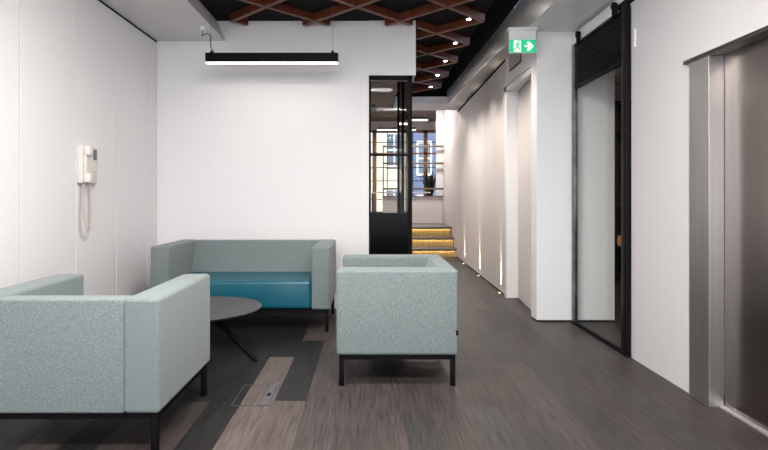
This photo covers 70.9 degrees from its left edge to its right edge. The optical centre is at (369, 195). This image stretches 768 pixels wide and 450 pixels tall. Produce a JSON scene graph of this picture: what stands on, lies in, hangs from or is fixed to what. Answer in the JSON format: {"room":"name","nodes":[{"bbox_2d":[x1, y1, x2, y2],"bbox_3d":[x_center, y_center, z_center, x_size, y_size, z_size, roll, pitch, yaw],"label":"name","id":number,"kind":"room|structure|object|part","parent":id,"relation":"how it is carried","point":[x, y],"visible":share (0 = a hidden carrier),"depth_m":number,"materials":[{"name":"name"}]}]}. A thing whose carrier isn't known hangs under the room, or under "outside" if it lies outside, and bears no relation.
{"room":"lobby","nodes":[
{"label":"lobby","id":0,"kind":"room"},
{"bbox_2d":[0,0,156,295],"bbox_3d":[-2.370,-0.334,1.275,0.200,3.067,8.950,0,0,0],"label":"wall","id":1,"kind":"structure","parent":0,"point":[73,73],"depth_m":4.17,"materials":[{"name":"white paint"}]},
{"bbox_2d":[77,145,96,236],"bbox_3d":[-2.223,-0.036,4.281,0.095,0.718,0.238,0,0,0],"label":"intercom","id":2,"kind":"object","parent":1,"relation":"attached to","point":[86,155],"visible":1,"depth_m":4.19,"materials":[{"name":"beige plastic"}]},
{"bbox_3d":[-2.233,0.110,4.250,0.036,0.426,0.176,0,0,-9],"label":"coiled cord","id":3,"kind":"part","parent":2,"relation":"part of","materials":[{"name":"beige plastic"}]},
{"bbox_2d":[98,0,156,42],"bbox_3d":[-2.285,-1.643,1.275,0.023,0.019,8.950,0,0,0],"label":"trim","id":4,"kind":"structure","parent":1,"relation":"attached to","point":[106,5],"depth_m":5.03,"materials":[{"name":"black metal"}]},
{"bbox_2d":[101,0,224,40],"bbox_3d":[-2.009,-1.761,1.274,0.923,0.212,8.949,0,0,0],"label":"ceiling","id":5,"kind":"structure","parent":0,"point":[162,20],"depth_m":5.05,"materials":[{"name":"white paint"}]},
{"bbox_2d":[157,21,415,307],"bbox_3d":[-0.992,-0.459,5.893,2.957,3.317,0.315,0,0,0],"label":"wall","id":6,"kind":"structure","parent":0,"point":[245,151],"depth_m":5.75,"materials":[{"name":"white paint"}]},
{"bbox_2d":[369,76,411,253],"bbox_3d":[0.219,-0.042,5.780,0.462,2.484,0.060,0,0,0],"label":"door","id":7,"kind":"structure","parent":6,"relation":"in","point":[389,233],"depth_m":5.76,"materials":[{"name":"black metal"}]},
{"bbox_3d":[0.210,0.217,5.778,0.398,0.075,0.032,0,0,0],"label":"lock rail","id":8,"kind":"part","parent":7,"relation":"part of","materials":[{"name":"black metal"}]},
{"bbox_3d":[0.210,0.675,5.780,0.398,0.950,0.024,0,0,0],"label":"kick panel","id":9,"kind":"part","parent":7,"relation":"part of","materials":[{"name":"black metal"}]},
{"bbox_2d":[199,0,494,88],"bbox_3d":[-0.280,-1.917,3.100,2.940,0.100,12.600,0,0,0],"label":"ceiling","id":10,"kind":"structure","parent":0,"point":[220,10],"depth_m":5.54,"materials":[{"name":"black wood"}]},
{"bbox_2d":[199,14,337,63],"bbox_3d":[-0.994,-1.579,5.271,1.367,0.577,0.106,0,0,0],"label":"pendant lamp","id":11,"kind":"object","parent":10,"relation":"hanging from","point":[210,58],"visible":1,"depth_m":5.22,"materials":[{"name":"black metal"}]},
{"bbox_2d":[206,62,337,63],"bbox_3d":[-0.953,-1.295,5.250,1.280,0.010,0.058,0,0,0],"label":"diffuser","id":12,"kind":"object","parent":11,"relation":"attached to","point":[206,62],"depth_m":5.23,"materials":[{"name":"white plastic"}]},
{"bbox_2d":[229,0,484,92],"bbox_3d":[-0.132,-1.826,5.300,2.615,0.080,8.131,0,0,0],"label":"lattice","id":13,"kind":"object","parent":10,"relation":"hanging from","point":[240,16],"visible":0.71,"depth_m":5.47,"materials":[{"name":"red wood"}]},
{"bbox_2d":[0,257,767,449],"bbox_3d":[2.129,1.200,4.052,8.718,0.001,14.896,0,0,0],"label":"floor","id":14,"kind":"structure","parent":0,"point":[522,382],"depth_m":3.13,"materials":[{"name":"brown wood"}]},
{"bbox_2d":[0,274,209,449],"bbox_3d":[-1.433,0.835,2.875,0.930,0.730,0.800,0,0,0],"label":"armchair","id":15,"kind":"object","parent":14,"relation":"on","point":[66,353],"visible":1,"depth_m":2.48,"materials":[{"name":"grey fabric"}]},
{"bbox_3d":[-1.815,0.736,2.875,0.166,0.532,0.800,0,0,0],"label":"armrest","id":16,"kind":"part","parent":15,"relation":"part of","materials":[{"name":"green fabric"}]},
{"bbox_3d":[-1.433,0.738,2.623,0.606,0.529,0.295,0,0,0],"label":"backrest","id":17,"kind":"part","parent":15,"relation":"part of","materials":[{"name":"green fabric"}]},
{"bbox_3d":[-1.433,1.016,2.875,0.896,0.032,0.766,0,0,0],"label":"frame","id":18,"kind":"part","parent":15,"relation":"part of","materials":[{"name":"black"}]},
{"bbox_3d":[-1.000,1.115,2.507,0.030,0.169,0.030,0,0,0],"label":"leg","id":19,"kind":"part","parent":15,"relation":"part of","materials":[{"name":"black metal"}]},
{"bbox_3d":[-1.050,0.736,2.875,0.166,0.532,0.800,0,0,0],"label":"armrest","id":20,"kind":"part","parent":15,"relation":"part of","materials":[{"name":"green fabric"}]},
{"bbox_3d":[-1.000,1.115,3.243,0.030,0.169,0.030,0,0,0],"label":"leg","id":21,"kind":"part","parent":15,"relation":"part of","materials":[{"name":"black metal"}]},
{"bbox_2d":[210,296,261,361],"bbox_3d":[-1.234,1.008,3.945,0.870,0.389,0.870,0,0,0],"label":"coffee table","id":22,"kind":"object","parent":14,"relation":"on","point":[221,307],"visible":0.41,"depth_m":3.91,"materials":[{"name":"grey laminate"}]},
{"bbox_3d":[-1.005,1.019,3.927,0.365,0.367,0.035,0,0,5],"label":"leg","id":23,"kind":"part","parent":22,"relation":"part of","materials":[{"name":"black metal"}]},
{"bbox_2d":[151,239,335,331],"bbox_3d":[-1.142,0.823,5.140,1.585,0.755,0.800,0,0,0],"label":"sofa","id":24,"kind":"object","parent":14,"relation":"on","point":[285,276],"visible":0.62,"depth_m":4.95,"materials":[{"name":"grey fabric"}]},
{"bbox_3d":[-1.851,0.724,5.140,0.166,0.557,0.800,0,0,0],"label":"armrest","id":25,"kind":"part","parent":24,"relation":"part of","materials":[{"name":"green fabric"}]},
{"bbox_3d":[-1.142,0.873,5.062,1.251,0.250,0.636,0,0,0],"label":"seat","id":26,"kind":"part","parent":24,"relation":"part of","materials":[{"name":"teal leather"}]},
{"bbox_3d":[-1.142,0.725,5.391,1.261,0.554,0.295,0,0,0],"label":"backrest","id":27,"kind":"part","parent":24,"relation":"part of","materials":[{"name":"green fabric"}]},
{"bbox_3d":[-1.142,1.016,5.140,1.551,0.032,0.766,0,0,0],"label":"frame","id":28,"kind":"part","parent":24,"relation":"part of","materials":[{"name":"black metal"}]},
{"bbox_3d":[-0.432,0.724,5.140,0.166,0.557,0.800,0,0,0],"label":"armrest","id":29,"kind":"part","parent":24,"relation":"part of","materials":[{"name":"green fabric"}]},
{"bbox_3d":[-0.382,1.115,4.772,0.030,0.169,0.030,0,0,0],"label":"leg","id":30,"kind":"part","parent":24,"relation":"part of","materials":[{"name":"black metal"}]},
{"bbox_3d":[-0.382,1.115,5.508,0.030,0.169,0.030,0,0,0],"label":"leg","id":31,"kind":"part","parent":24,"relation":"part of","materials":[{"name":"black metal"}]},
{"bbox_2d":[231,385,279,405],"bbox_3d":[-0.685,1.197,3.250,0.224,0.006,0.344,0,0,0],"label":"floor outlet","id":32,"kind":"object","parent":14,"relation":"on","point":[267,397],"visible":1,"depth_m":3.20,"materials":[{"name":"grey metal"}]},
{"bbox_2d":[336,254,457,385],"bbox_3d":[0.172,0.833,3.850,0.768,0.735,0.939,0,0,0],"label":"armchair","id":33,"kind":"object","parent":14,"relation":"on","point":[389,306],"visible":1,"depth_m":3.38,"materials":[{"name":"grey fabric"}]},
{"bbox_3d":[-0.180,1.115,3.417,0.030,0.169,0.030,0,0,0],"label":"leg","id":34,"kind":"part","parent":33,"relation":"part of","materials":[{"name":"black metal"}]},
{"bbox_3d":[0.172,0.734,4.237,0.768,0.537,0.166,0,0,0],"label":"armrest","id":35,"kind":"part","parent":33,"relation":"part of","materials":[{"name":"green fabric"}]},
{"bbox_3d":[0.172,1.016,3.853,0.734,0.032,0.901,0,0,0],"label":"frame","id":36,"kind":"part","parent":33,"relation":"part of","materials":[{"name":"black metal"}]},
{"bbox_3d":[0.172,0.734,3.468,0.768,0.537,0.166,0,0,0],"label":"armrest","id":37,"kind":"part","parent":33,"relation":"part of","materials":[{"name":"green fabric"}]},
{"bbox_3d":[0.407,0.735,3.853,0.295,0.534,0.611,0,0,0],"label":"backrest","id":38,"kind":"part","parent":33,"relation":"part of","materials":[{"name":"green fabric"}]},
{"bbox_3d":[0.524,1.115,3.417,0.030,0.169,0.030,0,0,0],"label":"leg","id":39,"kind":"part","parent":33,"relation":"part of","materials":[{"name":"black metal"}]},
{"bbox_2d":[397,80,407,212],"bbox_3d":[0.425,-0.250,6.925,0.040,2.900,2.190,0,0,0],"label":"glass screen","id":40,"kind":"object","parent":14,"relation":"on","point":[402,87],"visible":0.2,"depth_m":6.92,"materials":[{"name":"black"}]},
{"bbox_2d":[412,227,456,256],"bbox_3d":[0.995,0.924,11.008,1.430,0.552,0.885,0,0,0],"label":"staircase","id":41,"kind":"structure","parent":14,"relation":"on","point":[425,240],"depth_m":10.96,"materials":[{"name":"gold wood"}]},
{"bbox_2d":[532,317,612,320],"bbox_3d":[1.965,1.194,5.240,0.730,0.012,0.160,0,0,0],"label":"baseboard","id":42,"kind":"object","parent":14,"relation":"on","point":[532,317],"visible":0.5,"depth_m":5.16,"materials":[{"name":"black"}]},
{"bbox_2d":[570,321,630,356],"bbox_3d":[1.930,1.194,4.567,0.050,0.012,1.125,0,0,0],"label":"trim","id":43,"kind":"structure","parent":14,"relation":"on","point":[591,334],"depth_m":4.46,"materials":[{"name":"black metal"}]},
{"bbox_2d":[615,101,630,279],"bbox_3d":[4.050,-0.080,7.890,3.300,2.560,0.380,0,0,0],"label":"bookcase","id":44,"kind":"object","parent":14,"relation":"on","point":[617,103],"visible":0.02,"depth_m":8.04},
{"bbox_3d":[3.518,-0.080,7.870,0.035,2.560,0.340,0,0,0],"label":"panel","id":45,"kind":"part","parent":44,"relation":"part of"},
{"bbox_2d":[617,236,620,244],"bbox_3d":[3.650,0.649,7.860,0.150,0.140,0.150,0,0,0],"label":"table lamp","id":46,"kind":"object","parent":44,"relation":"on","point":[618,237],"visible":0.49,"depth_m":7.82,"materials":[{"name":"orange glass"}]},
{"bbox_3d":[4.050,-1.345,7.870,3.300,0.030,0.340,0,0,0],"label":"shelf","id":47,"kind":"part","parent":44,"relation":"part of","materials":[{"name":"black"}]},
{"bbox_3d":[4.050,1.135,7.870,3.300,0.030,0.340,0,0,0],"label":"shelf","id":48,"kind":"part","parent":44,"relation":"part of","materials":[{"name":"black"}]},
{"bbox_2d":[371,82,396,106],"bbox_3d":[-1.775,-1.765,8.275,4.450,0.070,4.450,0,0,0],"label":"ceiling","id":49,"kind":"structure","parent":0,"point":[383,94],"depth_m":9.10,"materials":[{"name":"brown paint"}]},
{"bbox_2d":[371,107,435,120],"bbox_3d":[-0.400,-2.260,13.350,7.200,0.080,5.900,0,0,0],"label":"ceiling","id":50,"kind":"structure","parent":0,"point":[377,113],"depth_m":14.68,"materials":[{"name":"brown paint"}]},
{"bbox_2d":[377,127,414,130],"bbox_3d":[0.740,-2.033,15.200,1.080,0.375,0.060,0,0,0],"label":"strip light","id":51,"kind":"object","parent":50,"relation":"hanging from","point":[378,128],"visible":0.71,"depth_m":15.17,"materials":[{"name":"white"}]},
{"bbox_2d":[377,129,414,130],"bbox_3d":[0.740,-1.863,15.200,1.080,0.035,0.056,0,0,0],"label":"diffuser","id":52,"kind":"object","parent":51,"relation":"attached to","point":[377,129],"depth_m":15.18,"materials":[{"name":"white plastic"}]},
{"bbox_2d":[412,117,427,120],"bbox_3d":[1.175,-2.087,14.000,0.650,0.265,0.060,0,0,0],"label":"strip light","id":53,"kind":"object","parent":50,"relation":"hanging from","point":[413,118],"visible":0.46,"depth_m":13.97,"materials":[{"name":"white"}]},
{"bbox_2d":[412,119,427,120],"bbox_3d":[1.175,-1.972,14.000,0.650,0.035,0.056,0,0,0],"label":"diffuser","id":54,"kind":"object","parent":53,"relation":"attached to","point":[412,119],"depth_m":13.97,"materials":[{"name":"white plastic"}]},
{"bbox_2d":[371,121,435,129],"bbox_3d":[-0.600,-2.105,16.100,6.800,0.290,0.200,0,0,0],"label":"wall","id":55,"kind":"structure","parent":0,"point":[419,125],"depth_m":16.00,"materials":[{"name":"white paint"}]},
{"bbox_2d":[371,130,435,212],"bbox_3d":[-0.597,-0.710,16.060,6.807,2.500,0.080,0,0,0],"label":"window","id":56,"kind":"structure","parent":55,"relation":"in","point":[425,153],"depth_m":16.02,"materials":[{"name":"clear glass"},{"name":"black metal"}]},
{"bbox_2d":[382,197,442,222],"bbox_3d":[1.018,0.332,12.890,1.435,0.633,0.100,0,0,0],"label":"wall","id":57,"kind":"structure","parent":0,"point":[424,209],"depth_m":12.84,"materials":[{"name":"white paint"}]},
{"bbox_2d":[382,196,442,196],"bbox_3d":[1.018,0.006,12.890,1.435,0.018,0.140,0,0,0],"label":"trim","id":58,"kind":"structure","parent":57,"relation":"on","point":[382,196],"depth_m":12.82,"materials":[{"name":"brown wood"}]},
{"bbox_2d":[383,145,442,195],"bbox_3d":[1.018,-0.603,12.785,1.435,1.200,0.110,0,0,0],"label":"guard rail","id":59,"kind":"object","parent":58,"relation":"on","point":[383,145],"visible":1,"depth_m":12.73,"materials":[{"name":"brown metal"}]},
{"bbox_3d":[0.315,-0.603,12.818,0.030,1.200,0.045,0,0,0],"label":"post","id":60,"kind":"part","parent":59,"relation":"part of","materials":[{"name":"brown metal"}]},
{"bbox_3d":[1.018,-1.173,12.750,1.435,0.045,0.040,0,0,0],"label":"rail","id":61,"kind":"part","parent":59,"relation":"part of","materials":[{"name":"brown metal"}]},
{"bbox_3d":[1.018,-0.772,12.750,1.435,0.045,0.040,0,0,0],"label":"rail","id":62,"kind":"part","parent":59,"relation":"part of","materials":[{"name":"brown metal"}]},
{"bbox_3d":[1.018,-0.170,12.750,1.435,0.045,0.040,0,0,0],"label":"rail","id":63,"kind":"part","parent":59,"relation":"part of","materials":[{"name":"brown metal"}]},
{"bbox_2d":[419,168,435,195],"bbox_3d":[1.640,-0.066,14.900,0.636,1.427,0.584,0,0,0],"label":"potted plant","id":64,"kind":"object","parent":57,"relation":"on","point":[429,182],"visible":0.52,"depth_m":14.82,"materials":[{"name":"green plant"}]},
{"bbox_2d":[393,102,462,110],"bbox_3d":[1.375,-1.933,10.100,1.850,0.535,0.800,0,0,0],"label":"ceiling","id":65,"kind":"structure","parent":0,"point":[415,106],"depth_m":10.14,"materials":[{"name":"white paint"}]},
{"bbox_2d":[395,97,447,102],"bbox_3d":[0.928,-1.728,9.692,0.957,0.115,0.014,0,0,0],"label":"trim","id":66,"kind":"structure","parent":65,"relation":"attached to","point":[414,99],"depth_m":9.68,"materials":[{"name":"white paint"}]},
{"bbox_2d":[412,223,450,226],"bbox_3d":[-0.400,0.774,13.975,7.200,0.252,5.050,0,0,0],"label":"floor","id":67,"kind":"structure","parent":0,"point":[413,224],"depth_m":11.84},
{"bbox_2d":[371,192,429,212],"bbox_3d":[0.760,0.273,13.900,1.520,0.750,0.700,0,0,0],"label":"desk","id":68,"kind":"object","parent":67,"relation":"on","point":[371,192],"visible":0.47,"depth_m":13.55,"materials":[{"name":"white plastic"}]},
{"bbox_2d":[436,111,442,195],"bbox_3d":[2.192,-1.111,12.905,1.215,2.217,0.110,0,0,0],"label":"wall column","id":69,"kind":"structure","parent":0,"point":[439,114],"depth_m":12.85,"materials":[{"name":"white paint"}]},
{"bbox_2d":[396,0,519,96],"bbox_3d":[0.100,-2.042,3.700,3.600,0.515,13.800,0,0,0],"label":"ceiling","id":70,"kind":"structure","parent":0,"point":[499,10],"depth_m":7.75,"materials":[{"name":"black paint"}]},
{"bbox_2d":[443,62,504,292],"bbox_3d":[1.831,-0.520,9.684,0.305,3.400,6.529,0,0,1],"label":"wall","id":71,"kind":"structure","parent":0,"point":[473,150],"depth_m":8.21,"materials":[{"name":"white paint"}]},
{"bbox_2d":[456,60,504,293],"bbox_3d":[1.778,-0.250,9.685,0.168,2.900,6.535,0,0,1],"label":"trim","id":72,"kind":"structure","parent":71,"relation":"attached to","point":[504,60],"depth_m":8.03,"materials":[{"name":"black metal"}]},
{"bbox_2d":[505,53,530,83],"bbox_3d":[1.706,-1.480,5.875,0.188,0.360,1.090,0,0,0],"label":"wall","id":73,"kind":"structure","parent":0,"point":[525,57],"depth_m":5.91,"materials":[{"name":"white paint"}]},
{"bbox_2d":[509,53,520,71],"bbox_3d":[1.605,-1.520,5.970,0.011,0.180,0.460,0,0,0],"label":"air vent","id":74,"kind":"object","parent":73,"relation":"in","point":[514,58],"visible":0.79,"depth_m":5.98,"materials":[{"name":"grey metal"}]},
{"bbox_2d":[503,64,530,309],"bbox_3d":[1.680,-0.052,5.875,0.190,2.505,1.090,0,0,0],"label":"door","id":75,"kind":"structure","parent":73,"relation":"in","point":[517,92],"depth_m":6.23,"materials":[{"name":"white"}]},
{"bbox_2d":[446,0,630,103],"bbox_3d":[3.933,-1.714,3.275,5.134,0.297,12.950,0,0,0],"label":"ceiling","id":76,"kind":"structure","parent":0,"point":[547,15],"depth_m":5.25,"materials":[{"name":"white paint"}]},
{"bbox_2d":[507,27,537,52],"bbox_3d":[1.418,-1.448,5.020,0.270,0.235,0.060,0,0,0],"label":"exit sign","id":77,"kind":"object","parent":76,"relation":"hanging from","point":[521,39],"visible":1,"depth_m":5.01,"materials":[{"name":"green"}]},
{"bbox_3d":[1.418,-1.393,5.009,0.248,0.120,0.002,0,0,0],"label":"sign panel","id":78,"kind":"part","parent":77,"relation":"part of","materials":[{"name":"green plastic"}]},
{"bbox_2d":[531,32,614,319],"bbox_3d":[1.966,-0.226,5.240,0.748,2.828,0.180,0,0,0],"label":"wall pier","id":79,"kind":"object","parent":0,"point":[551,64],"visible":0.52,"depth_m":5.15,"materials":[{"name":"white paint"}]},
{"bbox_2d":[615,86,630,100],"bbox_3d":[4.165,-0.230,8.175,4.670,2.860,0.150,0,0,0],"label":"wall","id":80,"kind":"structure","parent":0,"point":[617,88],"depth_m":8.10,"materials":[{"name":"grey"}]},
{"bbox_2d":[630,0,767,394],"bbox_3d":[4.220,-0.190,0.960,4.560,2.780,8.320,0,0,0],"label":"wall","id":81,"kind":"structure","parent":0,"point":[669,33],"depth_m":3.53,"materials":[{"name":"grey paint"}]},
{"bbox_2d":[571,0,623,45],"bbox_3d":[1.962,-1.482,4.660,0.074,0.095,0.980,0,0,0],"label":"trim","id":82,"kind":"structure","parent":81,"relation":"attached to","point":[606,14],"depth_m":4.60,"materials":[{"name":"white"}]},
{"bbox_2d":[572,2,629,355],"bbox_3d":[1.916,-0.160,4.562,0.058,2.696,1.105,0,0,0],"label":"sliding door","id":83,"kind":"structure","parent":81,"relation":"in","point":[606,49],"depth_m":4.30,"materials":[{"name":"black metal"}]},
{"bbox_3d":[1.927,-1.400,4.567,0.037,0.020,0.955,0,0,0],"label":"rail","id":84,"kind":"part","parent":83,"relation":"part of","materials":[{"name":"black"}]},
{"bbox_3d":[1.930,1.179,4.567,0.030,0.018,0.955,0,0,0],"label":"rail","id":85,"kind":"part","parent":83,"relation":"part of","materials":[{"name":"black metal"}]},
{"bbox_2d":[618,0,633,10],"bbox_3d":[1.927,-1.455,3.735,0.025,0.040,0.870,0,0,0],"label":"door track","id":86,"kind":"object","parent":81,"relation":"attached to","point":[624,2],"visible":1,"depth_m":4.07,"materials":[{"name":"black metal"}]},
{"bbox_2d":[634,29,635,46],"bbox_3d":[1.935,-1.155,3.938,0.011,0.130,0.015,0,0,0],"label":"sensor","id":87,"kind":"object","parent":81,"relation":"attached to","point":[634,29],"visible":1,"depth_m":3.93,"materials":[{"name":"white plastic"}]},
{"bbox_2d":[683,25,767,435],"bbox_3d":[1.987,0.189,2.447,0.146,2.022,1.695,0,0,0],"label":"elevator door","id":88,"kind":"structure","parent":81,"relation":"in","point":[746,56],"depth_m":3.00,"materials":[{"name":"silver metal"}]},
{"bbox_3d":[2.031,0.195,2.789,0.038,1.986,0.538,0,0,0],"label":"door panel","id":89,"kind":"part","parent":88,"relation":"part of","materials":[{"name":"silver metal"}]},
{"label":"outside","id":90,"kind":"structure","parent":0,"visible":0},
{"bbox_3d":[0.000,4.250,28.250,40.000,0.100,23.500,0,0,0],"label":"ground","id":91,"kind":"structure","parent":90,"visible":0},
{"bbox_2d":[371,133,396,210],"bbox_3d":[-3.625,-3.300,25.462,10.750,15.000,3.075,0,0,0],"label":"building","id":92,"kind":"structure","parent":91,"relation":"on","point":[381,137],"depth_m":24.00,"materials":[{"name":"beige stone"}]},
{"bbox_3d":[1.078,-2.050,23.935,0.591,1.400,0.020,0,0,0],"label":"pane","id":93,"kind":"part","parent":92,"relation":"part of","materials":[{"name":"blue glass"}]},
{"bbox_3d":[1.078,0.450,23.935,0.591,1.400,0.020,0,0,0],"label":"pane","id":94,"kind":"part","parent":92,"relation":"part of","materials":[{"name":"blue glass"}]},
{"bbox_2d":[413,2,518,195],"bbox_3d":[5.375,-2.800,24.863,7.250,14.000,3.075,0,0,0],"label":"building","id":95,"kind":"structure","parent":91,"relation":"on","point":[417,137],"depth_m":23.40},
{"bbox_3d":[2.354,-1.633,23.335,0.532,1.307,0.020,0,0,0],"label":"pane","id":96,"kind":"part","parent":95,"relation":"part of","materials":[{"name":"blue glass"}]}
]}

